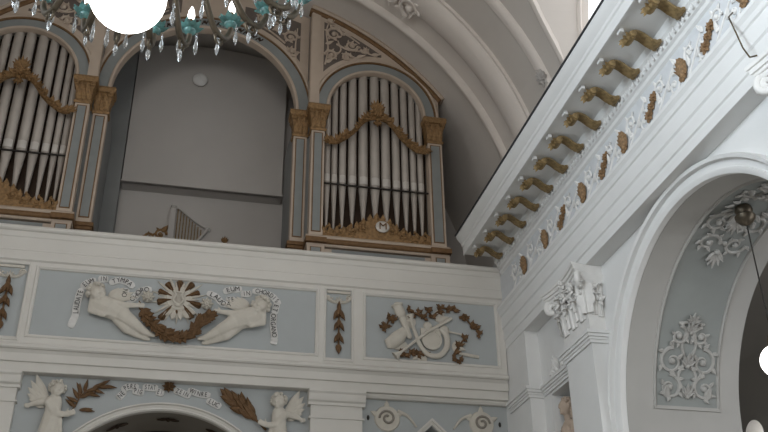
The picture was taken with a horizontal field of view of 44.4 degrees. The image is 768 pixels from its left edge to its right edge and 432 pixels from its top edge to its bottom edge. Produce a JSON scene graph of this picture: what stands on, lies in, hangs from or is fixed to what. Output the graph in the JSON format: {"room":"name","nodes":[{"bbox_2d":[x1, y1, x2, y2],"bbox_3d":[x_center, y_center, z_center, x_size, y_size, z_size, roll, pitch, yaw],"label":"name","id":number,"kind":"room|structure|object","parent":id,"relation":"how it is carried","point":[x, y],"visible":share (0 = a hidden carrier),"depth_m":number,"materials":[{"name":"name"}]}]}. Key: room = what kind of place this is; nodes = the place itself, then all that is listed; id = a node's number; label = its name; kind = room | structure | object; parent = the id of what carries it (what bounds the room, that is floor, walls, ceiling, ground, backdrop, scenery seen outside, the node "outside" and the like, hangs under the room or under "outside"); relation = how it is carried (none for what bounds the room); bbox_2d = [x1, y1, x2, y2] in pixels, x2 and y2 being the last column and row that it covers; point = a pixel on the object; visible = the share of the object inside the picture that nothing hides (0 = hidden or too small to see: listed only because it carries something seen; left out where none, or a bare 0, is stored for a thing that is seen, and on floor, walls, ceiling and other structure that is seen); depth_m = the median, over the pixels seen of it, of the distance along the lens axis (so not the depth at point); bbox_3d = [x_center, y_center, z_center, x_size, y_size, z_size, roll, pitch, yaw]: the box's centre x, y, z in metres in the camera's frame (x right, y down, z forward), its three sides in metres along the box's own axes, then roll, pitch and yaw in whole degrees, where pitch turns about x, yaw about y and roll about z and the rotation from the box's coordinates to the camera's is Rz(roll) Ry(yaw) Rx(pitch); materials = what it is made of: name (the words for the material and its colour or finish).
{"room":"house of worship","nodes":[
{"label":"house of worship","id":0,"kind":"room"},
{"bbox_2d":[91,413,224,431],"bbox_3d":[-2.542,3.078,10.635,2.680,1.340,1.830,6,-30,-11],"label":"ceiling","id":1,"kind":"structure","parent":0,"point":[147,422],"depth_m":10.42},
{"bbox_2d":[106,423,127,431],"bbox_3d":[-2.900,2.297,10.231,0.226,0.108,0.120,6,-30,-11],"label":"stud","id":2,"kind":"object","parent":1,"relation":"attached to","point":[122,424],"visible":1,"depth_m":10.22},
{"bbox_2d":[157,418,178,421],"bbox_3d":[-2.384,2.253,10.389,0.240,0.029,0.120,6,-30,-11],"label":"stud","id":3,"kind":"object","parent":1,"relation":"attached to","point":[161,419],"visible":1,"depth_m":10.37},
{"bbox_2d":[0,223,508,401],"bbox_3d":[-2.591,1.526,11.476,7.800,1.690,2.245,6,-30,-11],"label":"wall","id":4,"kind":"structure","parent":0,"point":[36,245],"depth_m":10.72,"materials":[{"name":"white paint"}]},
{"bbox_2d":[0,263,27,328],"bbox_3d":[-4.090,0.874,10.177,0.341,0.789,0.095,6,-30,-11],"label":"hanging leaf ornament","id":5,"kind":"object","parent":4,"relation":"attached to","point":[6,287],"visible":1,"depth_m":10.22,"materials":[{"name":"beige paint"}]},
{"bbox_2d":[0,263,28,335],"bbox_3d":[-4.105,0.917,10.196,0.400,0.895,0.018,6,-30,-11],"label":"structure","id":6,"kind":"structure","parent":4,"relation":"attached to","point":[9,328],"depth_m":10.21},
{"bbox_2d":[0,0,116,231],"bbox_3d":[-4.725,-0.710,12.258,2.192,5.513,1.591,6,-30,-11],"label":"organ case","id":7,"kind":"object","parent":4,"relation":"on","point":[56,130],"visible":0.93,"depth_m":12.03,"materials":[{"name":"metal"}]},
{"bbox_2d":[67,276,151,327],"bbox_3d":[-3.022,0.964,10.422,0.848,0.650,0.034,6,-30,-11],"label":"ribbon","id":8,"kind":"object","parent":4,"relation":"attached to","point":[130,284],"visible":1,"depth_m":10.49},
{"bbox_2d":[85,281,154,340],"bbox_3d":[-2.897,1.043,10.347,0.792,0.612,0.206,6,-30,-11],"label":"cherub","id":9,"kind":"object","parent":4,"relation":"attached to","point":[112,307],"visible":1,"depth_m":10.29,"materials":[{"name":"beige paint"}]},
{"bbox_2d":[141,290,154,302],"bbox_3d":[-2.641,0.906,10.530,0.156,0.156,0.104,6,-30,-11],"label":"rose","id":10,"kind":"object","parent":4,"relation":"attached to","point":[147,297],"visible":1,"depth_m":10.50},
{"bbox_2d":[29,270,315,352],"bbox_3d":[-2.304,1.084,10.569,3.155,0.830,0.018,6,-30,-11],"label":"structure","id":11,"kind":"structure","parent":4,"relation":"attached to","point":[56,291],"depth_m":10.53},
{"bbox_2d":[150,279,206,322],"bbox_3d":[-2.316,0.928,10.610,0.624,0.640,0.057,6,-30,-11],"label":"sunburst","id":12,"kind":"object","parent":4,"relation":"attached to","point":[179,299],"visible":1,"depth_m":10.60,"materials":[{"name":"beige paint"}]},
{"bbox_2d":[139,301,217,343],"bbox_3d":[-2.293,1.200,10.429,0.883,0.489,0.100,6,-30,-11],"label":"leaf garland","id":13,"kind":"object","parent":4,"relation":"attached to","point":[160,330],"visible":1,"depth_m":10.36},
{"bbox_2d":[200,297,213,309],"bbox_3d":[-2.006,0.996,10.644,0.156,0.156,0.104,6,-30,-11],"label":"rose","id":14,"kind":"object","parent":4,"relation":"attached to","point":[206,303],"visible":1,"depth_m":10.61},
{"bbox_2d":[197,294,271,344],"bbox_3d":[-1.671,1.159,10.594,0.797,0.618,0.207,6,-30,-11],"label":"cherub","id":15,"kind":"object","parent":4,"relation":"attached to","point":[242,316],"visible":1,"depth_m":10.58,"materials":[{"name":"beige paint"}]},
{"bbox_2d":[206,286,280,344],"bbox_3d":[-1.605,1.115,10.705,0.861,0.689,0.034,6,-30,-11],"label":"ribbon","id":16,"kind":"object","parent":4,"relation":"attached to","point":[234,289],"visible":1,"depth_m":10.79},
{"bbox_2d":[0,260,501,368],"bbox_3d":[-2.299,1.085,10.544,7.555,0.915,0.042,6,-30,-11],"label":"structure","id":17,"kind":"structure","parent":4,"relation":"attached to","point":[39,267],"depth_m":10.75,"materials":[{"name":"white paint"}]},
{"bbox_2d":[326,290,350,358],"bbox_3d":[-0.531,1.270,10.924,0.330,0.895,0.018,6,-30,-11],"label":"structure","id":18,"kind":"structure","parent":4,"relation":"attached to","point":[331,352],"depth_m":10.88},
{"bbox_2d":[327,290,351,353],"bbox_3d":[-0.516,1.227,10.905,0.341,0.789,0.095,6,-30,-11],"label":"hanging leaf ornament","id":19,"kind":"object","parent":4,"relation":"attached to","point":[338,313],"visible":1,"depth_m":10.93,"materials":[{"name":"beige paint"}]},
{"bbox_2d":[281,4,451,262],"bbox_3d":[-0.324,-0.275,13.155,2.192,5.513,1.591,6,-30,-11],"label":"organ case","id":20,"kind":"object","parent":4,"relation":"on","point":[363,168],"visible":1,"depth_m":12.84,"materials":[{"name":"metal"}]},
{"bbox_2d":[99,0,309,109],"bbox_3d":[-2.453,-2.394,13.276,2.940,1.910,0.154,6,-30,-11],"label":"arch","id":21,"kind":"object","parent":20,"relation":"on","point":[288,51],"visible":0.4,"depth_m":13.43,"materials":[{"name":"beige paint"}]},
{"bbox_2d":[379,302,482,364],"bbox_3d":[0.557,1.388,11.094,1.275,0.778,0.112,6,-30,-11],"label":"trophy","id":22,"kind":"object","parent":4,"relation":"attached to","point":[431,339],"visible":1,"depth_m":11.07,"materials":[{"name":"beige paint"}]},
{"bbox_2d":[366,296,497,365],"bbox_3d":[0.564,1.367,11.153,1.655,0.830,0.018,6,-30,-11],"label":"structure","id":23,"kind":"structure","parent":4,"relation":"attached to","point":[377,308],"depth_m":11.16},
{"bbox_2d":[366,393,506,406],"bbox_3d":[0.604,2.126,10.852,1.700,0.050,0.090,6,-30,-11],"label":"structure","id":24,"kind":"structure","parent":4,"relation":"attached to","point":[371,396],"depth_m":10.82,"materials":[{"name":"white paint"}]},
{"bbox_2d":[456,0,715,274],"bbox_3d":[3.081,-3.282,4.927,0.865,0.505,15.930,6,-30,-11],"label":"cornice","id":25,"kind":"structure","parent":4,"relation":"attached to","point":[600,39],"depth_m":8.99,"materials":[{"name":"white stone"}]},
{"bbox_2d":[472,245,502,258],"bbox_3d":[1.252,0.436,11.437,0.351,0.132,0.156,6,-30,-11],"label":"bracket","id":26,"kind":"object","parent":25,"relation":"attached to","point":[479,252],"visible":1,"depth_m":11.41,"materials":[{"name":"gold stone"}]},
{"bbox_2d":[483,229,513,244],"bbox_3d":[1.342,0.242,11.089,0.351,0.132,0.156,6,-30,-11],"label":"bracket","id":27,"kind":"object","parent":25,"relation":"attached to","point":[490,236],"visible":1,"depth_m":11.06,"materials":[{"name":"gold stone"}]},
{"bbox_2d":[494,213,525,228],"bbox_3d":[1.432,0.049,10.741,0.351,0.132,0.156,6,-30,-11],"label":"bracket","id":28,"kind":"object","parent":25,"relation":"attached to","point":[501,220],"visible":1,"depth_m":10.71,"materials":[{"name":"gold stone"}]},
{"bbox_2d":[505,195,538,211],"bbox_3d":[1.522,-0.144,10.394,0.351,0.132,0.156,6,-30,-11],"label":"bracket","id":29,"kind":"object","parent":25,"relation":"attached to","point":[514,202],"visible":1,"depth_m":10.37,"materials":[{"name":"gold stone"}]},
{"bbox_2d":[455,0,603,236],"bbox_3d":[3.069,-3.495,5.051,0.880,0.040,15.945,6,-30,-11],"label":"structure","id":30,"kind":"structure","parent":25,"relation":"on","point":[601,1],"depth_m":9.34},
{"bbox_2d":[518,176,552,192],"bbox_3d":[1.612,-0.338,10.046,0.351,0.132,0.156,6,-30,-11],"label":"bracket","id":31,"kind":"object","parent":25,"relation":"attached to","point":[526,185],"visible":1,"depth_m":10.02,"materials":[{"name":"gold stone"}]},
{"bbox_2d":[532,156,567,173],"bbox_3d":[1.702,-0.531,9.698,0.351,0.132,0.156,6,-30,-11],"label":"bracket","id":32,"kind":"object","parent":25,"relation":"attached to","point":[552,163],"visible":1,"depth_m":9.67,"materials":[{"name":"gold stone"}]},
{"bbox_2d":[546,134,583,152],"bbox_3d":[1.792,-0.725,9.350,0.351,0.132,0.156,6,-30,-11],"label":"bracket","id":33,"kind":"object","parent":25,"relation":"attached to","point":[555,143],"visible":1,"depth_m":9.33,"materials":[{"name":"gold stone"}]},
{"bbox_2d":[562,111,600,130],"bbox_3d":[1.882,-0.918,9.002,0.351,0.132,0.156,6,-30,-11],"label":"bracket","id":34,"kind":"object","parent":25,"relation":"attached to","point":[572,119],"visible":1,"depth_m":8.98,"materials":[{"name":"gold stone"}]},
{"bbox_2d":[578,85,619,105],"bbox_3d":[1.972,-1.111,8.655,0.351,0.132,0.156,6,-30,-11],"label":"bracket","id":35,"kind":"object","parent":25,"relation":"attached to","point":[610,99],"visible":1,"depth_m":8.63,"materials":[{"name":"gold stone"}]},
{"bbox_2d":[597,58,639,79],"bbox_3d":[2.062,-1.305,8.307,0.351,0.132,0.156,6,-30,-11],"label":"bracket","id":36,"kind":"object","parent":25,"relation":"attached to","point":[631,73],"visible":1,"depth_m":8.28,"materials":[{"name":"gold stone"}]},
{"bbox_2d":[617,28,661,51],"bbox_3d":[2.152,-1.498,7.959,0.351,0.132,0.156,6,-30,-11],"label":"bracket","id":37,"kind":"object","parent":25,"relation":"attached to","point":[641,37],"visible":1,"depth_m":7.94,"materials":[{"name":"gold stone"}]},
{"bbox_2d":[638,0,685,19],"bbox_3d":[2.242,-1.692,7.611,0.351,0.132,0.156,6,-30,-11],"label":"bracket","id":38,"kind":"object","parent":25,"relation":"attached to","point":[667,7],"visible":1,"depth_m":7.59,"materials":[{"name":"gold stone"}]},
{"bbox_2d":[10,375,507,431],"bbox_3d":[-2.300,3.989,9.281,7.970,5.250,0.300,6,-30,-11],"label":"wall","id":39,"kind":"structure","parent":0,"point":[24,419],"depth_m":10.29,"materials":[{"name":"paint"}]},
{"bbox_2d":[24,374,74,431],"bbox_3d":[-3.486,2.155,9.749,0.525,1.074,0.181,6,-30,-11],"label":"angel","id":40,"kind":"object","parent":39,"relation":"attached to","point":[51,421],"visible":1,"depth_m":9.83,"materials":[{"name":"beige paint"}]},
{"bbox_2d":[62,379,116,417],"bbox_3d":[-3.155,1.976,9.957,0.596,0.522,0.049,6,-30,-11],"label":"branch","id":41,"kind":"object","parent":40,"relation":"attached to","point":[101,385],"visible":1,"depth_m":10.00,"materials":[{"name":"brown plant"}]},
{"bbox_2d":[73,402,241,431],"bbox_3d":[-2.316,4.113,9.021,2.740,4.780,0.100,6,-30,-11],"label":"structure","id":42,"kind":"structure","parent":39,"relation":"attached to","point":[155,407],"depth_m":10.11,"materials":[{"name":"white paint"}]},
{"bbox_2d":[116,383,221,409],"bbox_3d":[-2.325,1.952,10.212,1.127,0.235,0.034,6,-30,-11],"label":"ribbon","id":43,"kind":"object","parent":39,"relation":"attached to","point":[135,389],"visible":1,"depth_m":10.22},
{"bbox_2d":[162,382,175,392],"bbox_3d":[-2.338,1.846,10.234,0.150,0.150,0.074,6,-30,-11],"label":"rosette","id":44,"kind":"object","parent":39,"relation":"attached to","point":[168,386],"visible":1,"depth_m":10.22,"materials":[{"name":"brown paint"}]},
{"bbox_2d":[220,387,266,430],"bbox_3d":[-1.538,2.110,10.292,0.538,0.453,0.063,6,-30,-11],"label":"branch","id":45,"kind":"object","parent":39,"relation":"attached to","point":[239,404],"visible":1,"depth_m":10.29,"materials":[{"name":"brown plant"}]},
{"bbox_2d":[258,390,304,431],"bbox_3d":[-1.121,2.392,10.236,0.525,1.074,0.168,6,-30,-11],"label":"angel","id":46,"kind":"object","parent":39,"relation":"attached to","point":[293,411],"visible":1,"depth_m":10.35,"materials":[{"name":"beige paint"}]},
{"bbox_2d":[367,400,416,431],"bbox_3d":[0.092,2.268,10.662,0.584,0.360,0.061,6,-30,-11],"label":"relief","id":47,"kind":"object","parent":39,"relation":"attached to","point":[386,418],"visible":1,"depth_m":10.63,"materials":[{"name":"beige paint"}]},
{"bbox_2d":[417,418,445,431],"bbox_3d":[0.547,2.443,10.678,0.553,0.297,0.050,6,-30,-11],"label":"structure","id":48,"kind":"structure","parent":39,"relation":"attached to","point":[431,422],"depth_m":10.70,"materials":[{"name":"white paint"}]},
{"bbox_2d":[453,406,500,431],"bbox_3d":[1.075,2.365,10.862,0.584,0.360,0.061,6,-30,-11],"label":"relief","id":49,"kind":"object","parent":39,"relation":"attached to","point":[480,421],"visible":1,"depth_m":10.85,"materials":[{"name":"beige paint"}]},
{"bbox_2d":[103,50,466,264],"bbox_3d":[-2.604,2.233,12.455,8.900,11.400,0.100,6,-30,-11],"label":"wall","id":50,"kind":"structure","parent":0,"point":[138,213],"depth_m":13.65,"materials":[{"name":"paint"}]},
{"bbox_2d":[98,51,138,232],"bbox_3d":[-3.912,-0.151,13.226,0.315,5.450,0.270,6,-30,-11],"label":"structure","id":51,"kind":"structure","parent":50,"relation":"attached to","point":[125,81],"depth_m":13.63},
{"bbox_2d":[143,225,167,236],"bbox_3d":[-3.226,0.249,13.320,0.368,0.265,0.077,6,-30,-11],"label":"leaf ornament","id":52,"kind":"object","parent":50,"relation":"attached to","point":[164,229],"visible":0.73,"depth_m":13.32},
{"bbox_2d":[167,204,210,240],"bbox_3d":[-2.779,0.270,13.396,0.602,0.950,0.097,6,-30,-11],"label":"harp","id":53,"kind":"object","parent":50,"relation":"attached to","point":[174,207],"visible":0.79,"depth_m":13.45,"materials":[{"name":"paint"}]},
{"bbox_2d":[121,46,286,204],"bbox_3d":[-2.647,-1.464,14.283,2.310,2.580,0.270,6,-30,-11],"label":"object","id":54,"kind":"structure","parent":50,"relation":"attached to","point":[222,138],"depth_m":14.09,"materials":[{"name":"paint"}]},
{"bbox_2d":[193,73,207,85],"bbox_3d":[-2.819,-2.090,14.428,0.230,0.230,0.119,6,-30,-11],"label":"boss","id":55,"kind":"object","parent":54,"relation":"attached to","point":[199,79],"visible":1,"depth_m":14.38,"materials":[{"name":"white paint"}]},
{"bbox_2d":[0,0,588,266],"bbox_3d":[-0.751,-5.106,6.311,8.500,4.160,18.250,6,-30,-11],"label":"ceiling","id":56,"kind":"structure","parent":0,"point":[470,156],"depth_m":13.21,"materials":[{"name":"paint"}]},
{"bbox_2d":[12,0,310,61],"bbox_3d":[-1.189,-3.836,5.817,1.925,6.850,1.930,-1,-29,1],"label":"chandelier","id":57,"kind":"object","parent":56,"relation":"hanging from","point":[127,17],"visible":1,"depth_m":4.99,"materials":[{"name":"teal glass"}]},
{"bbox_2d":[354,0,529,159],"bbox_3d":[-2.155,-2.095,11.746,8.360,4.180,1.010,6,-30,-11],"label":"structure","id":58,"kind":"structure","parent":56,"relation":"attached to","point":[439,30],"depth_m":12.48,"materials":[{"name":"paint"}]},
{"bbox_2d":[387,0,419,18],"bbox_3d":[0.231,-2.844,12.738,0.489,0.390,0.405,6,-30,-11],"label":"scroll","id":59,"kind":"object","parent":58,"relation":"attached to","point":[408,8],"visible":1,"depth_m":12.73,"materials":[{"name":"paint"}]},
{"bbox_2d":[484,0,551,89],"bbox_3d":[-1.902,-2.640,10.766,8.360,4.180,0.190,6,-30,-11],"label":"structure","id":60,"kind":"structure","parent":56,"relation":"attached to","point":[497,6],"depth_m":11.40,"materials":[{"name":"paint"}]},
{"bbox_2d":[535,69,547,87],"bbox_3d":[1.864,-1.645,11.181,0.128,0.217,0.200,6,-30,-11],"label":"corbel","id":61,"kind":"object","parent":60,"relation":"attached to","point":[541,76],"visible":1,"depth_m":11.15,"materials":[{"name":"paint"}]},
{"bbox_2d":[528,0,581,63],"bbox_3d":[-1.391,-3.398,8.627,8.340,3.426,3.820,6,-30,-11],"label":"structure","id":62,"kind":"structure","parent":56,"relation":"attached to","point":[534,4],"depth_m":10.89,"materials":[{"name":"paint"}]},
{"bbox_2d":[493,96,767,431],"bbox_3d":[3.725,0.243,4.524,1.170,7.060,18.300,6,-30,-11],"label":"wall","id":63,"kind":"structure","parent":0,"point":[751,135],"depth_m":8.93,"materials":[{"name":"white paint"}]},
{"bbox_2d":[540,365,567,396],"bbox_3d":[1.852,1.705,9.936,0.070,0.120,0.940,6,-30,-11],"label":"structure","id":64,"kind":"structure","parent":63,"relation":"attached to","point":[561,374],"depth_m":10.01,"materials":[{"name":"white paint"}]},
{"bbox_2d":[549,356,563,375],"bbox_3d":[1.841,1.599,10.063,0.071,0.210,0.441,6,-30,-11],"label":"cresting","id":65,"kind":"object","parent":64,"relation":"on","point":[555,365],"visible":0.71,"depth_m":10.07,"materials":[{"name":"white paint"}]},
{"bbox_2d":[558,396,573,431],"bbox_3d":[1.928,2.527,9.644,0.322,1.387,0.320,-20,-34,31],"label":"niche statue","id":66,"kind":"object","parent":63,"relation":"in","point":[565,407],"visible":0.85,"depth_m":9.83,"materials":[{"name":"paint"}]},
{"bbox_2d":[588,0,600,18],"bbox_3d":[2.751,-2.895,9.418,0.090,3.210,3.420,6,-30,-11],"label":"window","id":67,"kind":"structure","parent":63,"relation":"in","point":[592,4],"depth_m":10.89,"materials":[{"name":"white glass"}]},
{"bbox_2d":[500,0,750,300],"bbox_3d":[3.249,-2.701,5.041,0.220,0.415,16.600,6,-30,-11],"label":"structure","id":68,"kind":"structure","parent":63,"relation":"attached to","point":[507,283],"depth_m":8.54},
{"bbox_2d":[510,253,523,287],"bbox_3d":[1.568,0.676,11.039,0.055,0.393,0.449,6,-30,-11],"label":"scroll","id":69,"kind":"object","parent":68,"relation":"attached to","point":[514,270],"visible":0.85,"depth_m":11.09,"materials":[{"name":"white paint"}]},
{"bbox_2d":[519,256,526,274],"bbox_3d":[1.608,0.565,10.823,0.076,0.240,0.165,6,-30,-11],"label":"rosette","id":70,"kind":"object","parent":68,"relation":"attached to","point":[523,264],"visible":1,"depth_m":10.79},
{"bbox_2d":[525,228,543,268],"bbox_3d":[1.693,0.402,10.557,0.055,0.404,0.556,6,-30,-11],"label":"scroll","id":71,"kind":"object","parent":68,"relation":"attached to","point":[540,248],"visible":0.88,"depth_m":10.59,"materials":[{"name":"white paint"}]},
{"bbox_2d":[540,229,547,248],"bbox_3d":[1.753,0.252,10.261,0.076,0.240,0.165,6,-30,-11],"label":"rosette","id":72,"kind":"object","parent":68,"relation":"attached to","point":[544,236],"visible":1,"depth_m":10.23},
{"bbox_2d":[546,206,561,243],"bbox_3d":[1.819,0.136,10.067,0.055,0.393,0.449,6,-30,-11],"label":"scroll","id":73,"kind":"object","parent":68,"relation":"attached to","point":[555,228],"visible":0.85,"depth_m":10.11,"materials":[{"name":"white paint"}]},
{"bbox_2d":[557,204,565,229],"bbox_3d":[1.861,0.015,9.860,0.051,0.215,0.240,6,-30,-11],"label":"cluster","id":74,"kind":"object","parent":68,"relation":"attached to","point":[561,217],"visible":1,"depth_m":9.84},
{"bbox_2d":[563,181,581,222],"bbox_3d":[1.931,-0.111,9.636,0.055,0.404,0.505,6,-30,-11],"label":"scroll","id":75,"kind":"object","parent":68,"relation":"attached to","point":[574,205],"visible":0.8,"depth_m":9.67,"materials":[{"name":"white paint"}]},
{"bbox_2d":[576,182,585,202],"bbox_3d":[1.978,-0.231,9.391,0.076,0.240,0.165,6,-30,-11],"label":"rosette","id":76,"kind":"object","parent":68,"relation":"attached to","point":[581,190],"visible":1,"depth_m":9.36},
{"bbox_2d":[584,154,603,196],"bbox_3d":[2.047,-0.355,9.188,0.055,0.396,0.472,6,-30,-11],"label":"scroll","id":77,"kind":"object","parent":68,"relation":"attached to","point":[598,157],"visible":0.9,"depth_m":9.22,"materials":[{"name":"white paint"}]},
{"bbox_2d":[598,151,608,179],"bbox_3d":[2.091,-0.481,8.970,0.051,0.215,0.240,6,-30,-11],"label":"cluster","id":78,"kind":"object","parent":68,"relation":"attached to","point":[601,174],"visible":0.99,"depth_m":8.95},
{"bbox_2d":[605,130,622,171],"bbox_3d":[2.150,-0.575,8.790,0.055,0.393,0.398,6,-30,-11],"label":"scroll","id":79,"kind":"object","parent":68,"relation":"attached to","point":[609,151],"visible":0.83,"depth_m":8.81,"materials":[{"name":"white paint"}]},
{"bbox_2d":[617,131,626,153],"bbox_3d":[2.183,-0.672,8.599,0.076,0.240,0.165,6,-30,-11],"label":"rosette","id":80,"kind":"object","parent":68,"relation":"attached to","point":[622,138],"visible":1,"depth_m":8.56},
{"bbox_2d":[624,96,649,146],"bbox_3d":[2.257,-0.810,8.378,0.055,0.404,0.510,6,-30,-11],"label":"scroll","id":81,"kind":"object","parent":68,"relation":"attached to","point":[639,124],"visible":0.82,"depth_m":8.41,"materials":[{"name":"white paint"}]},
{"bbox_2d":[644,91,655,122],"bbox_3d":[2.307,-0.943,8.139,0.051,0.215,0.240,6,-30,-11],"label":"cluster","id":82,"kind":"object","parent":68,"relation":"attached to","point":[648,115],"visible":1,"depth_m":8.12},
{"bbox_2d":[653,59,680,111],"bbox_3d":[2.377,-1.068,7.913,0.055,0.404,0.505,6,-30,-11],"label":"scroll","id":83,"kind":"object","parent":68,"relation":"attached to","point":[668,88],"visible":0.85,"depth_m":7.94,"materials":[{"name":"white paint"}]},
{"bbox_2d":[673,58,686,82],"bbox_3d":[2.423,-1.189,7.670,0.076,0.240,0.165,6,-30,-11],"label":"rosette","id":84,"kind":"object","parent":68,"relation":"attached to","point":[680,68],"visible":1,"depth_m":7.64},
{"bbox_2d":[683,25,707,74],"bbox_3d":[2.482,-1.289,7.505,0.055,0.393,0.384,6,-30,-11],"label":"scroll","id":85,"kind":"object","parent":68,"relation":"attached to","point":[687,51],"visible":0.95,"depth_m":7.53,"materials":[{"name":"white paint"}]},
{"bbox_2d":[699,19,713,54],"bbox_3d":[2.516,-1.393,7.329,0.051,0.215,0.240,6,-30,-11],"label":"cluster","id":86,"kind":"object","parent":68,"relation":"attached to","point":[709,26],"visible":1,"depth_m":7.31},
{"bbox_2d":[709,0,741,41],"bbox_3d":[2.582,-1.506,7.118,0.055,0.395,0.468,6,-30,-11],"label":"scroll","id":87,"kind":"object","parent":68,"relation":"attached to","point":[717,17],"visible":0.81,"depth_m":7.16,"materials":[{"name":"white paint"}]},
{"bbox_2d":[736,0,747,8],"bbox_3d":[2.624,-1.620,6.894,0.076,0.240,0.165,6,-30,-11],"label":"rosette","id":88,"kind":"object","parent":68,"relation":"attached to","point":[743,3],"visible":1,"depth_m":6.86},
{"bbox_2d":[728,12,756,57],"bbox_3d":[2.537,-1.296,6.691,0.058,0.648,0.313,-6,-29,9],"label":"wire","id":89,"kind":"object","parent":68,"relation":"hanging from","point":[745,51],"visible":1,"depth_m":6.69,"materials":[{"name":"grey metal"}]},
{"bbox_2d":[497,0,767,349],"bbox_3d":[3.216,-2.290,4.803,0.300,0.543,16.600,6,-30,-11],"label":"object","id":90,"kind":"structure","parent":63,"relation":"attached to","point":[718,94],"depth_m":7.96,"materials":[{"name":"white paint"}]},
{"bbox_2d":[608,152,767,431],"bbox_3d":[2.490,2.189,6.536,0.105,5.630,3.400,6,-30,-11],"label":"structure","id":91,"kind":"structure","parent":63,"relation":"attached to","point":[709,169],"depth_m":8.34,"materials":[{"name":"white paint"}]},
{"bbox_2d":[626,173,767,431],"bbox_3d":[3.106,2.314,6.626,1.138,5.483,3.106,6,-30,-11],"label":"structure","id":92,"kind":"structure","parent":63,"relation":"attached to","point":[641,413],"depth_m":8.58},
{"bbox_2d":[653,178,767,411],"bbox_3d":[3.111,0.489,7.642,0.670,1.307,3.066,6,-30,-11],"label":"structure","id":93,"kind":"structure","parent":63,"relation":"attached to","point":[726,195],"depth_m":8.60},
{"bbox_2d":[656,180,767,408],"bbox_3d":[3.111,0.475,7.649,0.600,1.274,3.055,6,-30,-11],"label":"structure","id":94,"kind":"structure","parent":63,"relation":"attached to","point":[703,290],"depth_m":8.62},
{"bbox_2d":[658,312,718,403],"bbox_3d":[2.827,1.302,8.644,0.619,0.739,0.422,6,-30,-11],"label":"scrollwork","id":95,"kind":"object","parent":94,"relation":"attached to","point":[693,328],"visible":1,"depth_m":8.68,"materials":[{"name":"white paint"}]},
{"bbox_2d":[695,183,767,268],"bbox_3d":[3.112,0.026,7.899,0.600,0.243,1.465,7,-30,-14],"label":"medallion","id":96,"kind":"object","parent":94,"relation":"attached to","point":[716,256],"visible":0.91,"depth_m":8.17,"materials":[{"name":"white paint"}]},
{"bbox_2d":[734,203,767,373],"bbox_3d":[3.035,0.574,7.574,0.256,1.503,0.256,6,-30,-11],"label":"pendant lamp","id":97,"kind":"object","parent":94,"relation":"hanging from","point":[745,216],"visible":1,"depth_m":7.81,"materials":[{"name":"gold metal"}]},
{"bbox_2d":[739,345,767,431],"bbox_3d":[6.454,0.713,4.968,0.300,6.600,18.300,6,-30,-11],"label":"wall","id":98,"kind":"structure","parent":0,"point":[753,380],"depth_m":12.03,"materials":[{"name":"paint"}]},
{"bbox_2d":[739,262,767,361],"bbox_3d":[5.278,-2.006,6.117,2.200,1.100,18.200,6,-30,-11],"label":"ceiling","id":99,"kind":"structure","parent":0,"point":[755,332],"depth_m":11.91,"materials":[{"name":"paint"}]},
{"bbox_3d":[0.875,3.115,2.248,11.600,0.100,18.400,6,-30,-11],"label":"floor","id":100,"kind":"structure","parent":0,"visible":0},
{"bbox_2d":[0,369,23,431],"bbox_3d":[-4.095,3.809,8.653,0.645,5.000,0.170,6,-30,-11],"label":"pilaster","id":101,"kind":"object","parent":100,"relation":"on","point":[11,380],"visible":1,"depth_m":9.79,"materials":[{"name":"white paint"}]},
{"bbox_2d":[307,387,365,431],"bbox_3d":[-0.501,4.164,9.385,0.645,5.000,0.170,6,-30,-11],"label":"pilaster","id":102,"kind":"object","parent":100,"relation":"on","point":[331,410],"visible":1,"depth_m":10.46,"materials":[{"name":"white paint"}]},
{"bbox_2d":[506,331,546,431],"bbox_3d":[1.610,3.937,9.665,0.240,5.617,0.820,6,-30,-11],"label":"pilaster","id":103,"kind":"object","parent":100,"relation":"on","point":[525,408],"visible":0.95,"depth_m":10.58,"materials":[{"name":"white paint"}]},
{"bbox_2d":[540,261,612,431],"bbox_3d":[1.924,3.111,8.182,0.346,5.621,0.866,6,-30,-11],"label":"pilaster","id":104,"kind":"object","parent":100,"relation":"on","point":[576,299],"visible":1,"depth_m":9.08,"materials":[{"name":"white paint"}]},
{"bbox_2d":[557,281,563,291],"bbox_3d":[1.785,0.694,9.490,0.056,0.122,0.140,6,-30,-11],"label":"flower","id":105,"kind":"object","parent":104,"relation":"on","point":[560,284],"depth_m":9.47,"materials":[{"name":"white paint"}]},
{"bbox_2d":[744,48,767,95],"bbox_3d":[2.789,1.253,4.840,0.346,5.621,0.866,6,-30,-11],"label":"pilaster","id":106,"kind":"object","parent":100,"relation":"on","point":[758,68],"visible":1,"depth_m":6.40,"materials":[{"name":"white paint"}]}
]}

